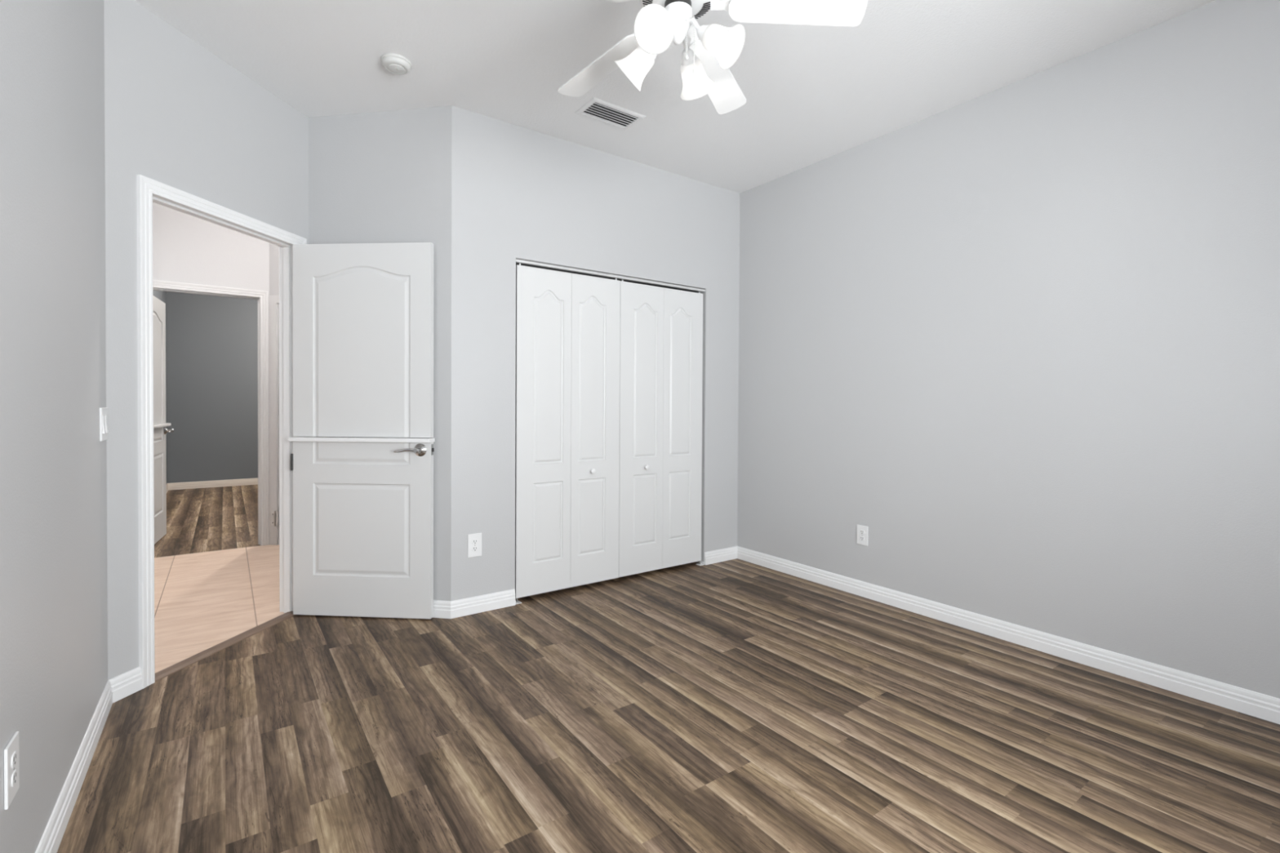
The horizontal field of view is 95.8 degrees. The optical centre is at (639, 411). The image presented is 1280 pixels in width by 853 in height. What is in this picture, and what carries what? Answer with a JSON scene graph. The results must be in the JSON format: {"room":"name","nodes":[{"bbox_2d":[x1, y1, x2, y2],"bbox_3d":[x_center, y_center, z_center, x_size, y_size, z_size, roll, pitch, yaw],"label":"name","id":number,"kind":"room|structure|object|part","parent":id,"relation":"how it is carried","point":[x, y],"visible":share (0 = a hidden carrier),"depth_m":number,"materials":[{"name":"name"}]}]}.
{"room":"empty bedroom","nodes":[
{"label":"empty bedroom","id":0,"kind":"room"},
{"bbox_2d":[0,0,107,852],"bbox_3d":[-0.837,-0.216,0.438,0.115,2.803,4.323,0,1,-36],"label":"wall","id":1,"kind":"structure","parent":0,"point":[54,580],"depth_m":1.49,"materials":[{"name":"grey paint"}]},
{"bbox_2d":[4,730,19,809],"bbox_3d":[-1.310,0.747,1.208,0.008,0.124,0.082,0,1,-36],"label":"wall outlet","id":2,"kind":"object","parent":1,"relation":"attached to","point":[11,766],"visible":1,"depth_m":1.20,"materials":[{"name":"white plastic"}]},
{"bbox_2d":[11,769,17,786],"bbox_3d":[-1.308,0.766,1.210,0.002,0.027,0.034,0,1,-36],"label":"receptacle","id":3,"kind":"object","parent":2,"relation":"attached to","point":[14,772],"depth_m":1.21,"materials":[{"name":"white plastic"}]},
{"bbox_2d":[11,751,17,768],"bbox_3d":[-1.308,0.727,1.210,0.002,0.027,0.034,0,1,-36],"label":"receptacle","id":4,"kind":"object","parent":2,"relation":"attached to","point":[14,753],"depth_m":1.21,"materials":[{"name":"white plastic"}]},
{"bbox_2d":[35,680,112,852],"bbox_3d":[-0.814,1.099,0.522,0.014,0.090,4.168,0,1,-36],"label":"baseboard","id":5,"kind":"structure","parent":1,"relation":"attached to","point":[51,840],"depth_m":1.68,"materials":[{"name":"white paint"}]},
{"bbox_2d":[99,407,108,441],"bbox_3d":[-1.967,0.045,2.125,0.012,0.121,0.124,0,1,-36],"label":"light switch","id":6,"kind":"object","parent":1,"relation":"attached to","point":[104,429],"visible":1,"depth_m":2.10,"materials":[{"name":"white plastic"}]},
{"bbox_2d":[152,289,167,484],"bbox_3d":[-5.039,-0.308,5.867,0.115,2.803,4.055,0,1,-36],"label":"wall","id":7,"kind":"structure","parent":0,"point":[162,295],"depth_m":7.45,"materials":[{"name":"grey paint"}]},
{"bbox_2d":[103,0,308,679],"bbox_3d":[-1.968,-0.253,2.900,0.115,2.803,1.609,0,1,9],"label":"wall","id":8,"kind":"structure","parent":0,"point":[178,115],"depth_m":2.35,"materials":[{"name":"grey paint"}]},
{"bbox_2d":[108,666,142,702],"bbox_3d":[-2.017,1.071,2.271,0.014,0.090,0.122,0,1,9],"label":"baseboard","id":9,"kind":"structure","parent":8,"relation":"attached to","point":[126,684],"depth_m":2.27,"materials":[{"name":"white paint"}]},
{"bbox_2d":[136,174,306,688],"bbox_3d":[-1.984,0.080,2.771,0.131,2.059,0.909,0,1,9],"label":"door frame","id":10,"kind":"structure","parent":8,"relation":"attached to","point":[146,187],"depth_m":2.37,"materials":[{"name":"white paint"}]},
{"bbox_2d":[288,242,435,618],"bbox_3d":[-1.491,0.102,3.080,0.783,1.994,0.104,0,1,4],"label":"door","id":11,"kind":"structure","parent":10,"relation":"attached to","point":[362,313],"depth_m":3.09,"materials":[{"name":"white wood"}]},
{"bbox_3d":[-1.229,0.202,3.021,0.120,0.024,0.020,0,1,4],"label":"lever","id":12,"kind":"part","parent":11,"relation":"part of","materials":[{"name":"silver metal"}]},
{"bbox_3d":[-1.166,0.203,3.038,0.068,0.068,0.061,0,1,4],"label":"lever handle","id":13,"kind":"part","parent":11,"relation":"part of","materials":[{"name":"silver metal"}]},
{"bbox_3d":[-1.106,0.202,3.082,0.002,0.058,0.025,0,1,4],"label":"latch plate","id":14,"kind":"part","parent":11,"relation":"part of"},
{"bbox_2d":[154,484,260,557],"bbox_3d":[-3.759,1.050,6.733,2.967,0.001,4.175,0,1,-36],"label":"floor","id":15,"kind":"structure","parent":0,"point":[208,519],"depth_m":5.62,"materials":[{"name":"laminate"}]},
{"bbox_2d":[152,202,269,497],"bbox_3d":[-3.253,-0.282,4.582,2.350,2.803,0.115,0,1,-36],"label":"wall","id":16,"kind":"structure","parent":0,"point":[187,248],"depth_m":4.44,"materials":[{"name":"grey paint"}]},
{"bbox_2d":[152,295,173,544],"bbox_3d":[-3.910,0.068,4.684,0.104,1.994,0.783,0,1,-29],"label":"door","id":17,"kind":"structure","parent":16,"relation":"in","point":[160,430],"depth_m":4.81,"materials":[{"name":"white wood"}]},
{"bbox_3d":[-4.054,0.162,4.980,0.061,0.068,0.068,0,1,-29],"label":"lever handle","id":18,"kind":"part","parent":17,"relation":"part of","materials":[{"name":"silver metal"}]},
{"bbox_2d":[152,280,279,545],"bbox_3d":[-3.100,0.057,4.424,1.318,2.051,0.559,0,1,-36],"label":"door frame","id":19,"kind":"structure","parent":16,"relation":"attached to","point":[263,295],"depth_m":4.67,"materials":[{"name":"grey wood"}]},
{"bbox_2d":[166,291,257,483],"bbox_3d":[-5.066,-0.340,8.412,3.035,2.803,0.115,0,1,-36],"label":"wall","id":20,"kind":"structure","parent":0,"point":[212,340],"depth_m":7.83,"materials":[{"name":"grey paint"}]},
{"bbox_2d":[168,478,257,489],"bbox_3d":[-4.989,0.977,8.410,2.920,0.090,0.014,0,1,-36],"label":"baseboard","id":21,"kind":"structure","parent":20,"relation":"attached to","point":[204,484],"depth_m":7.83,"materials":[{"name":"beige wood"}]},
{"bbox_2d":[154,544,284,672],"bbox_3d":[-2.525,1.116,3.229,1.950,0.030,2.960,0,1,-36],"label":"floor","id":22,"kind":"structure","parent":0,"point":[202,601],"depth_m":3.41,"materials":[{"name":"beige tile"}]},
{"bbox_2d":[269,242,279,544],"bbox_3d":[-2.119,-0.271,4.280,2.029,2.803,0.479,1,1,39],"label":"wall","id":23,"kind":"structure","parent":0,"point":[273,249],"depth_m":4.67,"materials":[{"name":"grey paint"}]},
{"bbox_2d":[308,105,451,600],"bbox_3d":[-1.423,-0.254,3.227,0.854,2.803,0.113,0,1,9],"label":"wall","id":24,"kind":"structure","parent":0,"point":[384,176],"depth_m":3.13,"materials":[{"name":"grey paint"}]},
{"bbox_2d":[432,600,450,618],"bbox_3d":[-1.438,1.063,3.180,0.859,0.090,0.014,0,1,9],"label":"baseboard","id":25,"kind":"structure","parent":24,"relation":"attached to","point":[442,609],"depth_m":3.11,"materials":[{"name":"white paint"}]},
{"bbox_2d":[450,105,740,600],"bbox_3d":[-0.168,-0.254,3.777,2.158,2.803,0.115,0,1,-36],"label":"wall","id":26,"kind":"structure","parent":0,"point":[517,192],"depth_m":3.39,"materials":[{"name":"grey paint"}]},
{"bbox_2d":[467,533,481,557],"bbox_3d":[-0.909,0.735,3.186,0.078,0.128,0.008,0,1,-36],"label":"wall outlet","id":27,"kind":"object","parent":26,"relation":"attached to","point":[474,540],"visible":1,"depth_m":3.18,"materials":[{"name":"white plastic"}]},
{"bbox_2d":[471,546,478,551],"bbox_3d":[-0.907,0.755,3.184,0.034,0.027,0.002,0,1,-36],"label":"receptacle","id":28,"kind":"object","parent":27,"relation":"attached to","point":[473,548],"depth_m":3.18,"materials":[{"name":"white plastic"}]},
{"bbox_2d":[471,538,478,544],"bbox_3d":[-0.907,0.716,3.184,0.034,0.027,0.002,0,1,-36],"label":"receptacle","id":29,"kind":"object","parent":27,"relation":"attached to","point":[474,541],"depth_m":3.18,"materials":[{"name":"white plastic"}]},
{"bbox_2d":[450,589,515,618],"bbox_3d":[-0.869,1.065,3.217,0.370,0.090,0.014,0,1,-36],"label":"baseboard","id":30,"kind":"structure","parent":26,"relation":"attached to","point":[482,603],"depth_m":3.21,"materials":[{"name":"white paint"}]},
{"bbox_2d":[515,258,705,292],"bbox_3d":[-0.130,-0.871,3.749,1.454,0.020,0.030,0,1,-36],"label":"door track","id":31,"kind":"object","parent":26,"relation":"attached to","point":[517,260],"visible":0.86,"depth_m":3.67,"materials":[{"name":"silver metal"}]},
{"bbox_2d":[515,263,620,598],"bbox_3d":[-0.421,0.110,3.542,0.712,1.938,0.065,0,1,-36],"label":"door","id":32,"kind":"structure","parent":31,"relation":"hanging from","point":[568,324],"depth_m":3.52,"materials":[{"name":"white wood"}]},
{"bbox_3d":[-0.296,0.371,3.617,0.033,0.033,0.033,0,1,-36],"label":"knob","id":33,"kind":"part","parent":32,"relation":"part of","materials":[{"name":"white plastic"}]},
{"bbox_2d":[618,279,702,577],"bbox_3d":[0.159,0.108,3.963,0.712,1.938,0.065,0,1,-36],"label":"door","id":34,"kind":"structure","parent":31,"relation":"hanging from","point":[661,351],"depth_m":3.95,"materials":[{"name":"white wood"}]},
{"bbox_3d":[0.044,0.370,3.865,0.033,0.033,0.033,0,1,-36],"label":"knob","id":35,"kind":"part","parent":34,"relation":"part of","materials":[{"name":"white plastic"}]},
{"bbox_2d":[704,546,737,564],"bbox_3d":[0.604,1.061,4.272,0.333,0.090,0.014,0,1,-36],"label":"baseboard","id":36,"kind":"structure","parent":26,"relation":"attached to","point":[727,553],"depth_m":4.26,"materials":[{"name":"white paint"}]},
{"bbox_2d":[515,262,681,290],"bbox_3d":[-0.401,-0.259,4.071,2.193,2.803,0.635,0,1,-36],"label":"wall","id":37,"kind":"structure","parent":0,"point":[516,263],"depth_m":4.42,"materials":[{"name":"grey paint"}]},
{"bbox_2d":[57,558,1279,852],"bbox_3d":[0.354,1.135,1.868,3.541,0.001,4.993,0,1,-36],"label":"floor","id":38,"kind":"structure","parent":0,"point":[736,705],"depth_m":2.00,"materials":[{"name":"laminate"}]},
{"bbox_2d":[155,611,295,681],"bbox_3d":[-1.966,1.105,2.779,0.064,0.010,0.805,0,1,9],"label":"threshold strip","id":39,"kind":"object","parent":38,"relation":"on","point":[188,661],"visible":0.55,"depth_m":2.71,"materials":[{"name":"brown wood"}]},
{"bbox_2d":[515,598,521,604],"bbox_3d":[-0.714,1.096,3.360,0.040,0.028,0.045,0,1,-36],"label":"pivot bracket","id":40,"kind":"object","parent":38,"relation":"on","point":[517,602],"visible":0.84,"depth_m":3.35,"materials":[{"name":"white plastic"}]},
{"bbox_2d":[696,560,704,565],"bbox_3d":[0.434,1.092,4.182,0.040,0.028,0.045,0,1,-36],"label":"pivot bracket","id":41,"kind":"object","parent":38,"relation":"on","point":[701,563],"visible":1,"depth_m":4.18,"materials":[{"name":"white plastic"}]},
{"bbox_2d":[134,0,1216,193],"bbox_3d":[0.395,-1.658,1.823,3.740,0.100,5.178,0,1,-36],"label":"ceiling","id":42,"kind":"structure","parent":0,"point":[813,94],"depth_m":2.67,"materials":[{"name":"white paint"}]},
{"bbox_2d":[380,53,411,75],"bbox_3d":[-1.133,-1.605,2.690,0.132,0.044,0.132,0,1,4],"label":"smoke detector","id":43,"kind":"object","parent":42,"relation":"attached to","point":[395,64],"visible":1,"depth_m":2.66,"materials":[{"name":"white plastic"}]},
{"bbox_2d":[575,97,645,129],"bbox_3d":[-0.160,-1.622,3.168,0.336,0.010,0.196,0,1,-36],"label":"ceiling vent","id":44,"kind":"object","parent":42,"relation":"in","point":[597,109],"visible":1,"depth_m":3.15,"materials":[{"name":"white plastic"}]},
{"bbox_2d":[557,0,867,114],"bbox_3d":[0.095,-1.337,1.897,1.121,0.547,1.122,0,1,-36],"label":"ceiling fan","id":45,"kind":"object","parent":42,"relation":"hanging from","point":[713,49],"visible":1,"depth_m":1.87,"materials":[{"name":"white"}]},
{"bbox_3d":[-0.138,-1.282,2.161,0.422,0.070,0.122,1,1,44],"label":"blade","id":46,"kind":"part","parent":45,"relation":"part of","materials":[{"name":"white"}]},
{"bbox_3d":[-0.213,-1.277,1.726,0.422,0.070,0.122,0,1,-28],"label":"blade","id":47,"kind":"part","parent":45,"relation":"part of","materials":[{"name":"white"}]},
{"bbox_3d":[-0.026,-1.160,1.959,0.126,0.135,0.137,0,1,-36],"label":"lamp shade","id":48,"kind":"part","parent":45,"relation":"part of","materials":[{"name":"white glass"}]},
{"bbox_3d":[0.058,-1.157,1.744,0.137,0.135,0.126,0,1,-36],"label":"lamp shade","id":49,"kind":"part","parent":45,"relation":"part of","materials":[{"name":"white glass"}]},
{"bbox_3d":[0.068,-1.184,1.779,0.052,0.050,0.044,0,1,-36],"label":"bulb","id":50,"kind":"part","parent":45,"relation":"part of","materials":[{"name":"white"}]},
{"bbox_3d":[0.148,-1.247,1.943,0.015,0.060,0.059,1,1,26],"label":"lamp arm","id":51,"kind":"part","parent":45,"relation":"part of","materials":[{"name":"white metal"}]},
{"bbox_3d":[0.147,-1.204,1.860,0.004,0.118,0.011,0,1,-36],"label":"pull chain","id":52,"kind":"part","parent":45,"relation":"part of","materials":[{"name":"grey plastic"}]},
{"bbox_3d":[0.163,-1.184,1.862,0.030,0.172,0.004,1,1,38],"label":"pull chain","id":53,"kind":"part","parent":45,"relation":"part of","materials":[{"name":"grey plastic"}]},
{"bbox_3d":[0.174,-1.246,1.868,0.059,0.060,0.015,1,1,26],"label":"lamp arm","id":54,"kind":"part","parent":45,"relation":"part of","materials":[{"name":"white metal"}]},
{"bbox_3d":[0.188,-1.160,2.043,0.137,0.135,0.126,0,1,-36],"label":"lamp shade","id":55,"kind":"part","parent":45,"relation":"part of","materials":[{"name":"white glass"}]},
{"bbox_3d":[0.298,-1.280,2.224,0.122,0.070,0.422,1,1,26],"label":"blade","id":56,"kind":"part","parent":45,"relation":"part of","materials":[{"name":"white"}]},
{"bbox_3d":[0.272,-1.157,1.828,0.126,0.135,0.137,0,1,-36],"label":"lamp shade","id":57,"kind":"part","parent":45,"relation":"part of","materials":[{"name":"white glass"}]},
{"bbox_3d":[0.494,-1.274,1.829,0.422,0.070,0.122,0,1,8],"label":"blade","id":58,"kind":"part","parent":45,"relation":"part of","materials":[{"name":"white"}]},
{"bbox_2d":[681,0,1279,698],"bbox_3d":[1.861,-0.231,2.897,0.115,2.803,5.178,0,1,-36],"label":"wall","id":59,"kind":"structure","parent":0,"point":[1023,335],"depth_m":2.71,"materials":[{"name":"grey paint"}]},
{"bbox_2d":[857,524,868,546],"bbox_3d":[1.349,0.749,3.510,0.008,0.117,0.074,0,1,-36],"label":"wall outlet","id":60,"kind":"object","parent":59,"relation":"attached to","point":[862,531],"visible":1,"depth_m":3.51,"materials":[{"name":"white plastic"}]},
{"bbox_2d":[737,546,1279,724],"bbox_3d":[1.986,1.089,2.618,0.014,0.090,4.313,0,1,-36],"label":"baseboard","id":61,"kind":"structure","parent":59,"relation":"attached to","point":[1265,707],"depth_m":2.69,"materials":[{"name":"white paint"}]}
]}

